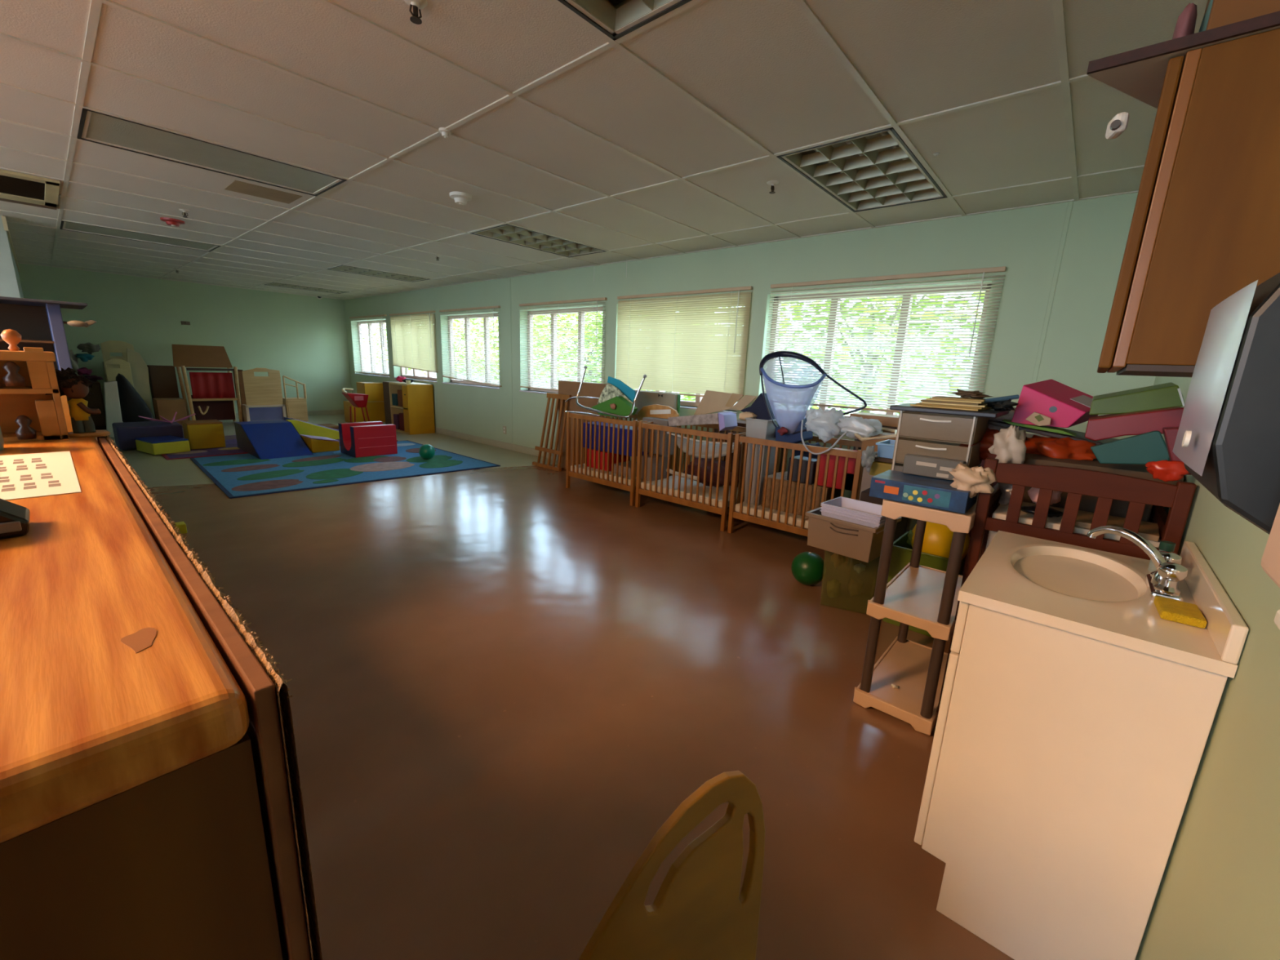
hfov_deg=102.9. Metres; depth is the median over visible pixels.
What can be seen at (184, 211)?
sprinkler head
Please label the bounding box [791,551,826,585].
ball
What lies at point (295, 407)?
wooden gate
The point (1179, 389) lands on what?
cable loop
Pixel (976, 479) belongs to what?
stuffed toy
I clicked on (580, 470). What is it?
crib
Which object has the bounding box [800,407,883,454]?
plastic bag
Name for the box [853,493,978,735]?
shelf unit
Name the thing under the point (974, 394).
scrap
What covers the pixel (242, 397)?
cardboard box
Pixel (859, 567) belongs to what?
ball
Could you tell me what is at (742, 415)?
cloth
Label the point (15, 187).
ceiling vent
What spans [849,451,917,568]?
crate
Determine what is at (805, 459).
storage box
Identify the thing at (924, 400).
folder
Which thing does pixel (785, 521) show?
crib
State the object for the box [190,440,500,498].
rug
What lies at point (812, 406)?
tree
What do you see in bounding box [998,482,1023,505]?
clear bag
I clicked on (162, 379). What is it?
panel
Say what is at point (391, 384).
shelf
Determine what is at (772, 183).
sprinkler head
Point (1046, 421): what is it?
card
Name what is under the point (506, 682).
floor
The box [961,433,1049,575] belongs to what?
crate
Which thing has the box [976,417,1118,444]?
board
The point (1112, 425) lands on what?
bin
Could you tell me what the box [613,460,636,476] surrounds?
storage box
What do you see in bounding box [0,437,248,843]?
countertop
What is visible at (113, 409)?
board
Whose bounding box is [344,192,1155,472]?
wall
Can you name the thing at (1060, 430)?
card
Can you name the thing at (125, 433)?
block
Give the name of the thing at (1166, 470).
plastic bag
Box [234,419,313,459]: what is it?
block
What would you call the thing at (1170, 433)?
bin
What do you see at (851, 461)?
bin
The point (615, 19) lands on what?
ceiling light
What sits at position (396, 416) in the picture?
storage box
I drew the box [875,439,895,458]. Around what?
plastic tub
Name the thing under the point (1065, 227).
trim
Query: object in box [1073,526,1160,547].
pack
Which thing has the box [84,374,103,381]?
fabric bundle
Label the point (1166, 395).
lid
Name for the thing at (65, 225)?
ceiling light
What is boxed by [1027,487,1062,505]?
cloth
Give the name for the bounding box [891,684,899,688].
scrap
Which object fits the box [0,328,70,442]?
wooden cabinet
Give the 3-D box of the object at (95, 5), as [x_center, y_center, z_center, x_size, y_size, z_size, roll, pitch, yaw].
[-4.195,-2.211,3.952,12.644,0.006,7.926,13,16,40]
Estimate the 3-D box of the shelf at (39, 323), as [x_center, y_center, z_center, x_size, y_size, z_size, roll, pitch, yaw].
[-1.887,-0.413,1.454,0.270,0.211,0.469,13,16,40]
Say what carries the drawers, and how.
on the shelf unit at (923, 597)
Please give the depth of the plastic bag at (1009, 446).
1.82 m
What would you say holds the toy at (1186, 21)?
on the board at (1140, 73)
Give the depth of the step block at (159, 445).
6.33 m
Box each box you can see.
[152,397,187,427]
[232,368,246,422]
[391,393,398,405]
[393,413,399,429]
[397,390,403,406]
[399,413,404,431]
[557,380,606,469]
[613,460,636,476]
[631,391,678,461]
[640,453,667,480]
[642,417,676,455]
[667,411,737,431]
[693,390,782,487]
[761,471,841,517]
[786,455,817,484]
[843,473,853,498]
[853,425,897,450]
[869,461,891,475]
[869,470,977,513]
[874,456,893,463]
[985,502,1064,550]
[1011,378,1098,427]
[1204,0,1279,30]
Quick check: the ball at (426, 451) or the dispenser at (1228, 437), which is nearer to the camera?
the dispenser at (1228, 437)
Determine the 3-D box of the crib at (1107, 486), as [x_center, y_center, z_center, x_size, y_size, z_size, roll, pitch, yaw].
[1.678,0.407,2.068,0.497,1.047,1.036,13,16,40]
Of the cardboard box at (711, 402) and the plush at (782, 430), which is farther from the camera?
the cardboard box at (711, 402)
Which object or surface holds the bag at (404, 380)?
on the base cabinet at (418, 411)
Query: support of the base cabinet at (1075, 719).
on the floor
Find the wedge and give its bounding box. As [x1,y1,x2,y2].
[115,373,153,422]
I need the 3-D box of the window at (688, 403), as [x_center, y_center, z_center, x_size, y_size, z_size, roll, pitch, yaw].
[0.398,-1.348,5.498,1.695,1.109,0.205,13,16,40]
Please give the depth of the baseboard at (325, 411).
10.97 m
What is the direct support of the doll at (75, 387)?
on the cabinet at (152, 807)
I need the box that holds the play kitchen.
[241,368,286,422]
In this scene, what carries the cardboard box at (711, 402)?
on the floor
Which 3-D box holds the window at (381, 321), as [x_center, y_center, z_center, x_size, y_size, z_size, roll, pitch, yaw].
[-5.469,-2.704,10.476,1.720,1.109,0.205,13,16,40]
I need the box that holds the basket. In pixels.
[342,392,368,407]
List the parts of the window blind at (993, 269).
rail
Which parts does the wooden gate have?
towel frame, door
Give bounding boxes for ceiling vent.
[0,168,60,209]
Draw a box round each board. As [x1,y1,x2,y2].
[103,381,122,437]
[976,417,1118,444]
[1023,453,1184,484]
[1086,10,1279,108]
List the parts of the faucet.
spout, plate, spout, handle, handle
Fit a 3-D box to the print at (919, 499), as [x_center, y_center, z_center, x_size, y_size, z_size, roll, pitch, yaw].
[0.998,0.070,1.819,0.017,0.017,0.001,13,16,40]
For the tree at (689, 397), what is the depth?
10.24 m
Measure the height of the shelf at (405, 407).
0.030 m
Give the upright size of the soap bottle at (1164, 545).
0.080 m
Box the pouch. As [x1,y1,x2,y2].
[1020,505,1063,517]
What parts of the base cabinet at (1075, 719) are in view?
door, drawer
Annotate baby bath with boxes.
[666,431,742,458]
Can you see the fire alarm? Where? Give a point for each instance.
(170, 221)
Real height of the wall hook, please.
0.060 m
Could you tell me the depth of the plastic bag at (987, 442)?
2.04 m
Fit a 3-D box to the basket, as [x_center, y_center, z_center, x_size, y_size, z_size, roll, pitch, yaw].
[-5.213,-1.467,9.341,0.279,0.260,0.367,13,16,40]
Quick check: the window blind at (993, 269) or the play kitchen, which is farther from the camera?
the play kitchen
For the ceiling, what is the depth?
2.38 m
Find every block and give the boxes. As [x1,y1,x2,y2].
[111,420,184,449]
[134,435,190,454]
[182,419,226,449]
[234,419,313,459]
[283,417,339,439]
[299,434,339,453]
[337,421,397,457]
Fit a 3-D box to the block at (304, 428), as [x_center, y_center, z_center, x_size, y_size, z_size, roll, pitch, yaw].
[-5.057,-0.801,7.822,0.600,0.328,0.720,13,16,40]
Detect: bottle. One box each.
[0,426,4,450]
[676,394,680,414]
[1147,540,1176,572]
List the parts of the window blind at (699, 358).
rail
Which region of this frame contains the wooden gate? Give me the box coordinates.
[282,375,308,422]
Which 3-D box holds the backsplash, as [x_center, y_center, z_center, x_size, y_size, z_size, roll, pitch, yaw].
[1.226,0.239,1.105,0.020,0.070,0.632,13,16,40]
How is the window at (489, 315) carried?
in the wall at (1026, 241)
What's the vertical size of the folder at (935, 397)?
0.006 m
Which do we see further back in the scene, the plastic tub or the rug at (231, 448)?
the rug at (231, 448)
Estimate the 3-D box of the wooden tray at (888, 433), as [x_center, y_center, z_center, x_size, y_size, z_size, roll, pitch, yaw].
[1.554,-0.273,3.415,0.298,0.152,0.375,8,14,25]
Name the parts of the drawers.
drawer, drawer pull, drawer, drawer pull, drawer, lid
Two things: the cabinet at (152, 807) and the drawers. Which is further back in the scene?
the drawers
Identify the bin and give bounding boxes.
[582,421,648,456]
[586,448,629,471]
[744,417,777,505]
[804,506,902,562]
[817,447,857,490]
[1084,406,1183,440]
[1090,431,1169,464]
[1162,426,1191,475]
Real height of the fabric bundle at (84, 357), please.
0.125 m
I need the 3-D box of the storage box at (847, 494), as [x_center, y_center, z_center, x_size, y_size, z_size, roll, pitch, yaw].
[1.590,0.118,3.732,0.119,0.382,0.300,13,16,40]
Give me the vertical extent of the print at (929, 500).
0.017 m
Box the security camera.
[1105,111,1129,139]
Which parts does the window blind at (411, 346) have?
rail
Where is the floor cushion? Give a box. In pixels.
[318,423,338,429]
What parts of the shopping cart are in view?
handle, leg, label panel, leg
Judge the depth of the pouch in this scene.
1.73 m
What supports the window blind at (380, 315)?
attached to the window at (381, 321)
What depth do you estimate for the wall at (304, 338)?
9.34 m
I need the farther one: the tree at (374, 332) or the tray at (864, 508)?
the tree at (374, 332)
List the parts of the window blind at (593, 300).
rail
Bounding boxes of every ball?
[418,444,435,459]
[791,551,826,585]
[826,578,841,598]
[830,552,845,568]
[853,562,866,573]
[911,521,969,559]
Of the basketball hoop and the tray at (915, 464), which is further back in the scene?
the basketball hoop
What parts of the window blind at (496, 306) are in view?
rail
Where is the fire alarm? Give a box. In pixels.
[160,217,184,226]
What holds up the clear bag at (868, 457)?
on the toy box at (877, 468)
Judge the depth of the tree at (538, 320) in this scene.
14.49 m
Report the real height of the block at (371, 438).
0.393 m
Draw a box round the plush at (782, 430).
[777,426,787,435]
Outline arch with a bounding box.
[637,404,679,434]
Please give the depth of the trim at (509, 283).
7.30 m
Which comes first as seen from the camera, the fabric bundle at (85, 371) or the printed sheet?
the printed sheet
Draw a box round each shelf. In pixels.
[0,296,96,370]
[389,382,430,386]
[391,404,407,409]
[849,412,898,426]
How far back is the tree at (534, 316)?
18.90 m
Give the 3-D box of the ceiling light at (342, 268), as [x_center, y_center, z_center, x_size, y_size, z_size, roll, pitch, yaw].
[-3.694,-2.985,7.248,0.610,0.118,1.220,13,16,40]
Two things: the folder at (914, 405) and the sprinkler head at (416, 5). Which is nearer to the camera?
the sprinkler head at (416, 5)
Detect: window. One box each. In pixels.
[354,320,389,377]
[393,319,436,382]
[442,313,499,389]
[519,306,603,394]
[624,302,737,413]
[765,284,991,417]
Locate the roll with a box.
[666,468,697,480]
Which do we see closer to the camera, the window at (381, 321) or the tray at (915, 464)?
the tray at (915, 464)
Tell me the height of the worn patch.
0.001 m
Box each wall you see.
[0,214,23,297]
[17,262,351,416]
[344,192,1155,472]
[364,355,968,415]
[1135,376,1279,959]
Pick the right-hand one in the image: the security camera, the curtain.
the security camera
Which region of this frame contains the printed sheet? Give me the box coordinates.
[0,451,80,500]
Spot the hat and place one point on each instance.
(1006, 405)
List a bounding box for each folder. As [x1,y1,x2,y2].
[910,404,991,410]
[915,402,987,408]
[920,399,987,405]
[921,401,986,407]
[925,398,984,403]
[931,395,985,401]
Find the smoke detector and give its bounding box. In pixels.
[449,191,471,204]
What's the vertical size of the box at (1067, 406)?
0.178 m
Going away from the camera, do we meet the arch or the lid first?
the lid
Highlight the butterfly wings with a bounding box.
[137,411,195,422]
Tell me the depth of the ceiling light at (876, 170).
2.96 m
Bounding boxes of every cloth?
[738,411,757,421]
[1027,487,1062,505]
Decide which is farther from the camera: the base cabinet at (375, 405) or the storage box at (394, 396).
the base cabinet at (375, 405)
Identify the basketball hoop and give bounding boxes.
[741,351,866,457]
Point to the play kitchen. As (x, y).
(260, 392)
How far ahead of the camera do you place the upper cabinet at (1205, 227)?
0.88 m
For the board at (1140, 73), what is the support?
on the upper cabinet at (1205, 227)
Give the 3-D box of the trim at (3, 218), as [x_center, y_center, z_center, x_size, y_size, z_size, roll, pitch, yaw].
[-7.601,-2.779,6.178,4.494,0.123,0.025,13,16,40]
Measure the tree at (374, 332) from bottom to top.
4.276 m
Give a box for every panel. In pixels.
[126,348,151,410]
[146,364,179,418]
[532,392,571,471]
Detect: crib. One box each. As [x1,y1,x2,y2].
[565,411,673,506]
[635,420,746,531]
[727,433,863,565]
[934,436,1196,726]
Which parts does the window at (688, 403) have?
sill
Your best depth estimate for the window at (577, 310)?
6.85 m
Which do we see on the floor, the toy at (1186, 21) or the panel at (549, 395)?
the panel at (549, 395)
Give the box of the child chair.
[577,770,764,959]
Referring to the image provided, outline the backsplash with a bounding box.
[1180,541,1248,664]
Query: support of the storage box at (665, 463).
on the crib at (679, 490)
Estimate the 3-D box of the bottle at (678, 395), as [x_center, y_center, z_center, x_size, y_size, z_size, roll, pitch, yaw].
[0.391,-0.739,5.195,0.030,0.260,0.030,13,16,40]
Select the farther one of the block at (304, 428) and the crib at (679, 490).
the block at (304, 428)
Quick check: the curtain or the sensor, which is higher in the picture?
the sensor
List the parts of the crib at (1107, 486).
post, post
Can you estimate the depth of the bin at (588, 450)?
5.23 m
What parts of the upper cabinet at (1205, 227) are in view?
door, door, frame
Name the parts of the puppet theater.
post, post, roof panel, rail, panel, rail, post, post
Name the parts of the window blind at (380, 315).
rail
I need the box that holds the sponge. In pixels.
[1153,595,1207,628]
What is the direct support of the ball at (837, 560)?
in the storage tote
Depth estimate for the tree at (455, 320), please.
22.87 m
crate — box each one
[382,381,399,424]
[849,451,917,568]
[882,531,965,637]
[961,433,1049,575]
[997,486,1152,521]
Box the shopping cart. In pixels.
[342,387,369,422]
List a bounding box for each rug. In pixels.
[161,429,397,459]
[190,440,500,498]
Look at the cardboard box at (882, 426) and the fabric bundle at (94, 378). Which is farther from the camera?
the fabric bundle at (94, 378)
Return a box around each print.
[907,495,913,500]
[917,497,922,502]
[927,497,933,502]
[934,493,939,498]
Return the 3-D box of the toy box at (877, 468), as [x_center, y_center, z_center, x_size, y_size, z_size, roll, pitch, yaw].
[1.499,-0.075,3.052,0.155,0.082,0.270,13,16,40]
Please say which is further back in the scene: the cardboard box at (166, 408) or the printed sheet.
the cardboard box at (166, 408)
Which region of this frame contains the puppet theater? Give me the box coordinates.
[172,344,243,422]
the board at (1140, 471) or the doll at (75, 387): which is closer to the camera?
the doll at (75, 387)
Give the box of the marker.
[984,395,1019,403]
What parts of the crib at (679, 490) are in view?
post, post, mattress, post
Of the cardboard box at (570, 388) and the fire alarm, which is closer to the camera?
the fire alarm
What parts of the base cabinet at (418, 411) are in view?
panel, panel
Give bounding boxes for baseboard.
[152,409,344,420]
[435,426,558,461]
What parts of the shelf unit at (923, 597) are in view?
post, post, shelf, post, shelf, post, shelf, post, post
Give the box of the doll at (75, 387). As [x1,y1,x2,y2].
[44,367,111,437]
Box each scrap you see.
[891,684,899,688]
[950,388,993,399]
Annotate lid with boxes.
[1088,382,1184,414]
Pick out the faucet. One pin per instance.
(1163, 582)
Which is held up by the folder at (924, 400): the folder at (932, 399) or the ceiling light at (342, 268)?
the folder at (932, 399)
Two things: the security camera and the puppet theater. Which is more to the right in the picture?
the security camera
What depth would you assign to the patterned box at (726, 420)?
4.28 m
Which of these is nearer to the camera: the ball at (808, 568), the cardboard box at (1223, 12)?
the cardboard box at (1223, 12)
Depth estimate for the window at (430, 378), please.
9.48 m
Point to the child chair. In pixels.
(699, 911)
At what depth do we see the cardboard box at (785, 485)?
3.88 m
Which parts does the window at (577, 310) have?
sill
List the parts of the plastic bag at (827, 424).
handle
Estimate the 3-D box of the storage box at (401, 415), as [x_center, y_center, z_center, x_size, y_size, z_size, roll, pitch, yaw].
[-4.089,-1.022,8.966,0.220,0.300,0.190,13,16,40]
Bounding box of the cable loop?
[1177,387,1184,406]
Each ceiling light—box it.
[60,220,221,251]
[77,107,346,196]
[265,282,350,293]
[327,265,428,282]
[470,223,606,257]
[557,0,692,40]
[776,127,947,212]
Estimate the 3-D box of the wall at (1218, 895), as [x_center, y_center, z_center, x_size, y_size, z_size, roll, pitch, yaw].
[0.513,0.043,0.076,0.150,2.533,8.076,13,16,40]
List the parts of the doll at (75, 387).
arm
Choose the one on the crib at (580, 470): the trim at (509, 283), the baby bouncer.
the baby bouncer
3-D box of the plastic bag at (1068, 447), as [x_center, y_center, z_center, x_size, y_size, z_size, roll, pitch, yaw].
[1.594,-0.106,1.944,0.240,0.121,0.229,4,13,8]
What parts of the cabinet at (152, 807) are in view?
panel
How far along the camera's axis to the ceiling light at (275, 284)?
9.26 m
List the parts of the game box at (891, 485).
orange panel, teal panel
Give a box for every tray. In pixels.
[819,510,885,534]
[820,496,884,518]
[820,504,885,520]
[820,506,885,524]
[853,426,897,453]
[902,453,965,480]
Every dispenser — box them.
[0,498,30,539]
[1173,272,1279,534]
[1261,503,1279,629]
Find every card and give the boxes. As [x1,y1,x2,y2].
[1001,418,1076,435]
[1025,412,1051,426]
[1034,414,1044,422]
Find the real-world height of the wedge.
0.827 m
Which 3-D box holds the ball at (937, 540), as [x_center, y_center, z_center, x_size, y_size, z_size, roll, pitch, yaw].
[1.562,0.314,2.657,0.270,0.270,0.270,13,16,40]
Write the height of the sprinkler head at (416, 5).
0.058 m
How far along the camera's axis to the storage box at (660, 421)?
4.76 m
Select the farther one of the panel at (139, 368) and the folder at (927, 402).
the panel at (139, 368)
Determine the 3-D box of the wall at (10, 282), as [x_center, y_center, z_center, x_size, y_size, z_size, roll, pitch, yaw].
[-8.790,-1.426,5.161,4.474,2.433,3.440,13,16,40]
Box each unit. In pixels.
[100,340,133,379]
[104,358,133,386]
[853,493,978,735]
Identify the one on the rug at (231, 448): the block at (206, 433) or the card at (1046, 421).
the block at (206, 433)
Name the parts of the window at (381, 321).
sill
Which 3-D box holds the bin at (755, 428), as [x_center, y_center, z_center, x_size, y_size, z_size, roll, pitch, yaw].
[0.979,-0.155,4.130,0.202,0.692,0.277,13,16,40]
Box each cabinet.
[0,435,322,959]
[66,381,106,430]
[343,382,385,422]
[388,382,435,435]
[914,530,1248,959]
[1097,28,1279,377]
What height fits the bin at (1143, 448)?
0.118 m
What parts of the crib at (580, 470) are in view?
post, mattress, post, post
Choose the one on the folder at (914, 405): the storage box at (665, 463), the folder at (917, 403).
the folder at (917, 403)
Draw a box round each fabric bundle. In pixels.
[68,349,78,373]
[74,367,92,374]
[75,353,94,361]
[76,342,100,354]
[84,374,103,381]
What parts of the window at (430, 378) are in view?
sill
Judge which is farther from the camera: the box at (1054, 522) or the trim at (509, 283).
the trim at (509, 283)
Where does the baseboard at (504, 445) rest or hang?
attached to the wall at (1026, 241)
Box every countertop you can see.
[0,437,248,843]
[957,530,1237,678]
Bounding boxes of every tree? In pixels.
[361,323,423,374]
[415,319,498,379]
[460,314,577,382]
[533,311,602,384]
[569,306,780,401]
[773,291,985,415]
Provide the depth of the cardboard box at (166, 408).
8.30 m
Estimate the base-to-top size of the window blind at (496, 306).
1.142 m
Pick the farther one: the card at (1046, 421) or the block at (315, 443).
the block at (315, 443)
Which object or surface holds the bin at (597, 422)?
on the bin at (588, 450)
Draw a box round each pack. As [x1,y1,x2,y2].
[1060,510,1159,541]
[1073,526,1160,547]
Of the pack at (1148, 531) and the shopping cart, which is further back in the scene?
the shopping cart
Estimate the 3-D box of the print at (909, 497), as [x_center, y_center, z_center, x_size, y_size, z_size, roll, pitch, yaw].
[0.976,0.065,1.838,0.017,0.017,0.001,13,16,40]
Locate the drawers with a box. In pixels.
[889,403,1008,471]
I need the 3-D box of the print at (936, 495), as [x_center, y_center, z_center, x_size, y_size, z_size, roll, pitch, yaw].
[1.038,0.057,1.781,0.017,0.017,0.001,13,16,40]
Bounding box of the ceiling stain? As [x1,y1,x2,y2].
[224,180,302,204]
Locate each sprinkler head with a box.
[178,208,190,217]
[404,0,427,24]
[766,180,779,193]
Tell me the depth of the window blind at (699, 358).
5.28 m
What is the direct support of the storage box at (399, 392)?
on the base cabinet at (418, 411)
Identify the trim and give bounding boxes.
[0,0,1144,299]
[0,215,19,271]
[508,277,512,444]
[1025,200,1073,432]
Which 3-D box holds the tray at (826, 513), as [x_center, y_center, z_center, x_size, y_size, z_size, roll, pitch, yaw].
[1.126,0.200,2.637,0.232,0.060,0.307,-10,17,-43]
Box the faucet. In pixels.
[1086,525,1187,601]
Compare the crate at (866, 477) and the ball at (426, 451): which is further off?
the ball at (426, 451)
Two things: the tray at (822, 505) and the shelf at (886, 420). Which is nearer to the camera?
the tray at (822, 505)
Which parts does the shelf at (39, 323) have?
post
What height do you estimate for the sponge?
0.018 m
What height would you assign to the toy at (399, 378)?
0.115 m
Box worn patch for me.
[120,627,156,653]
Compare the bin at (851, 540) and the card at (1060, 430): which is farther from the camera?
the bin at (851, 540)
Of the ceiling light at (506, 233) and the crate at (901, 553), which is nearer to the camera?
the crate at (901, 553)
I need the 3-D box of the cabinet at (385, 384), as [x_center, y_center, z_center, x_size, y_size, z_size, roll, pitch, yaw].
[-4.459,-1.380,9.398,0.350,0.840,0.360,13,16,40]
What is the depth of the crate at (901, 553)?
2.66 m
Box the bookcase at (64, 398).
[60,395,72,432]
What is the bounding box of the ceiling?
[0,0,1208,299]
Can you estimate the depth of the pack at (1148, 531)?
1.64 m
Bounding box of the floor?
[94,413,1014,959]
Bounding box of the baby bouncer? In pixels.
[564,365,646,417]
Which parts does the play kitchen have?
frame, mirror panel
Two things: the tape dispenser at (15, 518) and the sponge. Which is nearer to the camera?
the tape dispenser at (15, 518)
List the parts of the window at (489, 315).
sill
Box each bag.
[401,378,413,382]
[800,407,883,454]
[861,444,875,474]
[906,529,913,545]
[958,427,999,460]
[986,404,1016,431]
[988,424,1026,463]
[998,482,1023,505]
[1024,434,1097,461]
[1145,459,1189,481]
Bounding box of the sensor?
[438,127,451,137]
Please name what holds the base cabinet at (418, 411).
on the floor
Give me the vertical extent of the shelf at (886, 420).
0.070 m
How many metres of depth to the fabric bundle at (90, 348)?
7.82 m
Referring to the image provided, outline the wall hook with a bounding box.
[181,320,190,324]
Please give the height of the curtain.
0.450 m
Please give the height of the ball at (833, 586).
0.115 m
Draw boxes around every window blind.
[349,314,390,375]
[389,311,437,373]
[439,305,502,386]
[519,297,607,391]
[615,285,752,399]
[761,266,1006,413]
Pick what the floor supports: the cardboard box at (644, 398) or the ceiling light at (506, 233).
the cardboard box at (644, 398)
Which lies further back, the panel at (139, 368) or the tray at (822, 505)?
the panel at (139, 368)
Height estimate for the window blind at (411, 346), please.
1.012 m
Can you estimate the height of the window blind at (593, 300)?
1.122 m
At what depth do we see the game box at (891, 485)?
1.84 m
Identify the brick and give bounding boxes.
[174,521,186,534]
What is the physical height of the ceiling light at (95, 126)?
0.118 m
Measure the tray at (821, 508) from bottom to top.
0.060 m
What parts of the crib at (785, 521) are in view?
post, mattress, post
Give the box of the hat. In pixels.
[986,398,1018,410]
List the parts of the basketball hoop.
rod, navy seat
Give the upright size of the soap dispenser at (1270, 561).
0.185 m
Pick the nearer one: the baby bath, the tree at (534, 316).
the baby bath
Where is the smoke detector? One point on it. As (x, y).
(460, 197)
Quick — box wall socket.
[502,426,506,434]
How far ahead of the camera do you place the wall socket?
7.64 m
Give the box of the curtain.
[189,372,235,398]
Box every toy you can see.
[395,375,406,382]
[948,462,996,497]
[1172,0,1213,39]

